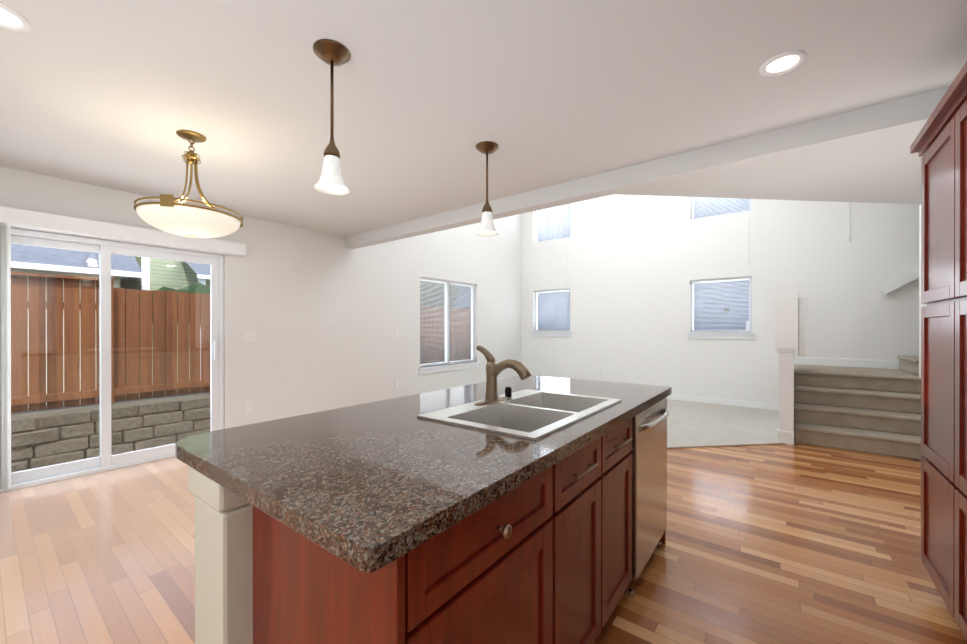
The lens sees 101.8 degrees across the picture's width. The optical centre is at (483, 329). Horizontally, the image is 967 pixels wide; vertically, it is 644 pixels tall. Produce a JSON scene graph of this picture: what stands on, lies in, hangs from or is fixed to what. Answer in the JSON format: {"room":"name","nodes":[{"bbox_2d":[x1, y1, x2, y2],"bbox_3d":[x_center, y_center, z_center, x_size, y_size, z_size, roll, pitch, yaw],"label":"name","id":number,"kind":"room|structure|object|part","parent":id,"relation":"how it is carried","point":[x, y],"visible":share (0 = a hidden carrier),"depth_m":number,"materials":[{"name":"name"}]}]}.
{"room":"kitchen","nodes":[
{"label":"kitchen","id":0,"kind":"room"},
{"bbox_2d":[0,166,521,428],"bbox_3d":[-2.335,-1.251,4.817,0.150,5.000,10.500,0,0,38],"label":"wall","id":1,"kind":"structure","parent":0,"point":[324,316],"depth_m":5.10,"materials":[{"name":"paint"}]},
{"bbox_2d":[0,228,223,492],"bbox_3d":[-3.356,0.233,3.493,0.130,2.037,1.824,0,0,38],"label":"sliding glass door","id":2,"kind":"structure","parent":1,"relation":"in","point":[105,459],"depth_m":3.49,"materials":[{"name":"white plastic"}]},
{"bbox_2d":[0,206,245,489],"bbox_3d":[-3.411,0.145,3.219,0.111,2.115,2.650,0,0,38],"label":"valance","id":3,"kind":"object","parent":1,"relation":"attached to","point":[14,217],"visible":1,"depth_m":3.01,"materials":[{"name":"white"}]},
{"bbox_2d":[244,331,254,341],"bbox_3d":[-2.593,0.080,4.355,0.013,0.116,0.115,0,0,38],"label":"light switch","id":4,"kind":"object","parent":1,"relation":"attached to","point":[249,336],"depth_m":4.36,"materials":[{"name":"white plastic"}]},
{"bbox_2d":[395,330,398,337],"bbox_3d":[-1.321,0.077,5.988,0.013,0.116,0.070,0,0,38],"label":"light switch","id":5,"kind":"object","parent":1,"relation":"attached to","point":[396,331],"depth_m":5.99,"materials":[{"name":"white plastic"}]},
{"bbox_2d":[395,381,398,388],"bbox_3d":[-1.324,0.857,5.992,0.007,0.116,0.070,0,0,38],"label":"outlet","id":6,"kind":"object","parent":1,"relation":"attached to","point":[396,383],"depth_m":6.00,"materials":[{"name":"white plastic"}]},
{"bbox_2d":[420,277,475,366],"bbox_3d":[-0.605,-0.119,6.984,0.040,1.468,1.468,0,0,38],"label":"blinds","id":7,"kind":"object","parent":1,"relation":"attached to","point":[473,298],"visible":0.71,"depth_m":6.92,"materials":[{"name":"white plastic"}]},
{"bbox_2d":[418,280,479,373],"bbox_3d":[-0.612,-0.063,6.989,0.162,1.585,1.570,0,0,38],"label":"window","id":8,"kind":"structure","parent":1,"relation":"in","point":[443,367],"depth_m":6.99,"materials":[{"name":"white plastic"}]},
{"bbox_2d":[0,442,966,643],"bbox_3d":[0.040,1.313,2.973,6.170,0.120,10.500,0,0,38],"label":"floor","id":9,"kind":"structure","parent":0,"point":[798,543],"depth_m":2.15,"materials":[{"name":"brown wood"}]},
{"bbox_2d":[179,393,671,643],"bbox_3d":[0.144,0.818,1.697,0.862,0.875,2.119,0,0,37],"label":"kitchen island","id":10,"kind":"object","parent":9,"relation":"on","point":[525,506],"depth_m":1.01,"materials":[{"name":"wood"}]},
{"bbox_2d":[175,377,670,568],"bbox_3d":[0.063,0.360,1.765,1.010,0.040,2.136,0,0,37],"label":"island countertop","id":11,"kind":"structure","parent":10,"relation":"on","point":[367,480],"depth_m":1.03,"materials":[{"name":"stone"}]},
{"bbox_2d":[467,345,534,404],"bbox_3d":[0.085,0.204,1.770,0.292,0.254,0.245,0,0,37],"label":"faucet","id":12,"kind":"object","parent":11,"relation":"on","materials":[{"name":"brown metal"}]},
{"bbox_2d":[415,389,622,440],"bbox_3d":[0.198,0.431,1.685,0.521,0.200,0.821,0,0,37],"label":"sink","id":13,"kind":"object","parent":11,"relation":"in","point":[532,414],"depth_m":1.68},
{"bbox_2d":[623,397,668,597],"bbox_3d":[0.675,0.824,2.191,0.611,0.862,0.598,0,0,37],"label":"dishwasher","id":14,"kind":"object","parent":10,"relation":"in","point":[649,427],"depth_m":1.94,"materials":[{"name":"silver metal"}]},
{"bbox_2d":[667,399,784,448],"bbox_3d":[1.691,1.240,6.025,4.715,0.014,3.345,0,0,38],"label":"carpet floor","id":15,"kind":"structure","parent":9,"relation":"on","point":[690,424],"depth_m":5.04,"materials":[{"name":"beige carpet"}]},
{"bbox_2d":[775,290,923,459],"bbox_3d":[5.557,0.351,3.797,4.360,1.800,2.084,0,0,38],"label":"staircase","id":16,"kind":"structure","parent":9,"relation":"on","point":[874,410],"depth_m":4.28,"materials":[{"name":"carpet"}]},
{"bbox_2d":[914,109,945,603],"bbox_3d":[2.256,0.183,1.557,0.624,2.144,0.507,0,0,38],"label":"tall cabinet","id":17,"kind":"object","parent":9,"relation":"on","point":[939,144],"depth_m":1.79,"materials":[{"name":"brown wood"}]},
{"bbox_2d":[946,73,966,640],"bbox_3d":[1.946,0.184,1.159,0.624,2.144,0.503,0,0,38],"label":"tall cabinet","id":18,"kind":"object","parent":9,"relation":"on","point":[956,108],"depth_m":1.53,"materials":[{"name":"brown wood"}]},
{"bbox_2d":[0,0,966,236],"bbox_3d":[-0.498,-1.336,2.277,6.170,0.200,8.750,0,0,38],"label":"ceiling","id":19,"kind":"structure","parent":0,"point":[429,95],"depth_m":2.06,"materials":[{"name":"paint"}]},
{"bbox_2d":[0,3,31,31],"bbox_3d":[-1.902,-1.230,1.540,0.175,0.008,0.175,0,0,32],"label":"recessed light","id":20,"kind":"object","parent":19,"relation":"in","point":[10,19],"depth_m":1.57,"materials":[{"name":"white"}]},
{"bbox_2d":[133,130,242,237],"bbox_3d":[-1.866,-0.916,2.515,0.557,0.640,0.560,0,0,38],"label":"dining chandelier","id":21,"kind":"object","parent":19,"relation":"hanging from","point":[170,214],"visible":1,"depth_m":2.39,"materials":[{"name":"white glass"}]},
{"bbox_3d":[-1.867,-0.661,2.515,0.536,0.129,0.536,0,0,38],"label":"lamp shade","id":22,"kind":"part","parent":21,"relation":"part of","materials":[{"name":"white glass"}]},
{"bbox_2d":[313,39,349,195],"bbox_3d":[-0.674,-0.927,1.750,0.156,0.615,0.156,0,0,38],"label":"pendant light","id":23,"kind":"object","parent":19,"relation":"hanging from","point":[332,53],"visible":1,"depth_m":1.73,"materials":[{"name":"white glass"}]},
{"bbox_3d":[-0.674,-0.697,1.751,0.156,0.155,0.156,0,0,38],"label":"lamp shade","id":24,"kind":"part","parent":23,"relation":"part of","materials":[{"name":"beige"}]},
{"bbox_2d":[476,141,498,235],"bbox_3d":[0.025,-0.942,2.664,0.156,0.590,0.156,0,0,38],"label":"pendant light","id":25,"kind":"object","parent":19,"relation":"hanging from","point":[487,228],"visible":1,"depth_m":2.63,"materials":[{"name":"white glass"}]},
{"bbox_3d":[0.025,-0.724,2.664,0.156,0.155,0.156,0,0,38],"label":"lamp shade","id":26,"kind":"part","parent":25,"relation":"part of","materials":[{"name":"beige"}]},
{"bbox_2d":[345,86,949,248],"bbox_3d":[0.495,-1.168,3.552,5.870,0.140,0.140,0,0,38],"label":"ceiling beam","id":27,"kind":"structure","parent":19,"relation":"attached to","point":[900,116],"depth_m":2.68,"materials":[{"name":"paint"}]},
{"bbox_2d":[759,50,806,76],"bbox_3d":[1.390,-1.231,1.828,0.175,0.008,0.175,0,0,32],"label":"recessed light","id":28,"kind":"object","parent":19,"relation":"in","point":[776,65],"depth_m":1.83,"materials":[{"name":"white"}]},
{"bbox_2d":[522,194,918,403],"bbox_3d":[4.443,-1.254,6.098,8.970,5.000,0.150,0,0,38],"label":"wall","id":29,"kind":"structure","parent":0,"point":[625,269],"depth_m":6.53,"materials":[{"name":"paint"}]},
{"bbox_2d":[531,290,571,336],"bbox_3d":[1.464,-0.341,8.387,0.970,0.995,0.162,0,0,38],"label":"window","id":30,"kind":"structure","parent":29,"relation":"in","point":[554,333],"depth_m":8.41,"materials":[{"name":"white plastic"}]},
{"bbox_2d":[534,289,569,330],"bbox_3d":[1.459,-0.397,8.380,0.868,0.878,0.040,0,0,38],"label":"window blinds","id":31,"kind":"object","parent":30,"relation":"attached to","point":[546,313],"visible":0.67,"depth_m":8.42,"materials":[{"name":"white plastic"}]},
{"bbox_2d":[535,205,569,242],"bbox_3d":[1.475,-2.318,8.397,0.880,0.880,0.126,0,0,38],"label":"window","id":32,"kind":"structure","parent":29,"relation":"in","point":[536,227],"depth_m":8.51,"materials":[{"name":"white plastic"}]},
{"bbox_2d":[534,204,569,242],"bbox_3d":[1.459,-2.322,8.376,0.868,0.868,0.040,0,0,38],"label":"window blinds","id":33,"kind":"object","parent":32,"relation":"attached to","point":[550,223],"visible":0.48,"depth_m":8.38,"materials":[{"name":"white plastic"}]},
{"bbox_2d":[686,278,754,338],"bbox_3d":[3.902,-0.337,6.488,0.970,0.995,0.162,0,0,38],"label":"window","id":34,"kind":"structure","parent":29,"relation":"in","point":[722,335],"depth_m":6.46,"materials":[{"name":"white plastic"}]},
{"bbox_2d":[690,276,751,331],"bbox_3d":[3.897,-0.393,6.481,0.868,0.878,0.040,0,0,38],"label":"window blinds","id":35,"kind":"object","parent":34,"relation":"attached to","point":[713,281],"visible":0.9,"depth_m":6.46,"materials":[{"name":"white plastic"}]},
{"bbox_2d":[691,197,751,219],"bbox_3d":[3.913,-2.294,6.498,0.880,0.880,0.126,0,0,38],"label":"window","id":36,"kind":"structure","parent":29,"relation":"in","point":[692,211],"depth_m":6.53,"materials":[{"name":"white plastic"}]},
{"bbox_2d":[691,197,751,219],"bbox_3d":[3.897,-2.298,6.477,0.868,0.868,0.040,0,0,38],"label":"window blinds","id":37,"kind":"object","parent":36,"relation":"attached to","point":[713,207],"visible":0.33,"depth_m":6.51,"materials":[{"name":"white plastic"}]},
{"bbox_2d":[667,394,778,409],"bbox_3d":[2.720,1.191,7.341,4.690,0.105,0.014,0,0,38],"label":"baseboard","id":38,"kind":"structure","parent":29,"relation":"attached to","point":[673,396],"depth_m":6.39,"materials":[{"name":"white wood"}]},
{"bbox_2d":[794,357,898,368],"bbox_3d":[5.051,0.473,5.524,1.100,0.110,0.014,0,0,38],"label":"baseboard","id":39,"kind":"structure","parent":29,"relation":"attached to","point":[883,364],"depth_m":5.49,"materials":[{"name":"white wood"}]},
{"bbox_2d":[919,205,926,377],"bbox_3d":[2.062,-1.242,0.665,0.150,5.000,9.350,0,0,38],"label":"wall","id":40,"kind":"structure","parent":0,"point":[921,305],"depth_m":4.36,"materials":[{"name":"paint"}]},
{"label":"outside","id":41,"kind":"structure","parent":0,"visible":0},
{"bbox_2d":[11,197,748,472],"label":"windows","id":42,"kind":"structure","parent":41,"point":[180,289],"depth_m":5.42,"materials":[{"name":"glass"}]},
{"bbox_3d":[6.477,-1.249,3.690,3.100,5.000,1.150,0,0,38],"label":"wall","id":43,"kind":"structure","parent":0,"visible":0},
{"bbox_2d":[880,269,918,294],"bbox_3d":[6.540,-1.513,4.315,3.117,2.118,0.083,0,0,38],"label":"handrail","id":44,"kind":"object","parent":43,"relation":"attached to","point":[897,284],"visible":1,"depth_m":5.12,"materials":[{"name":"white"}]}
]}

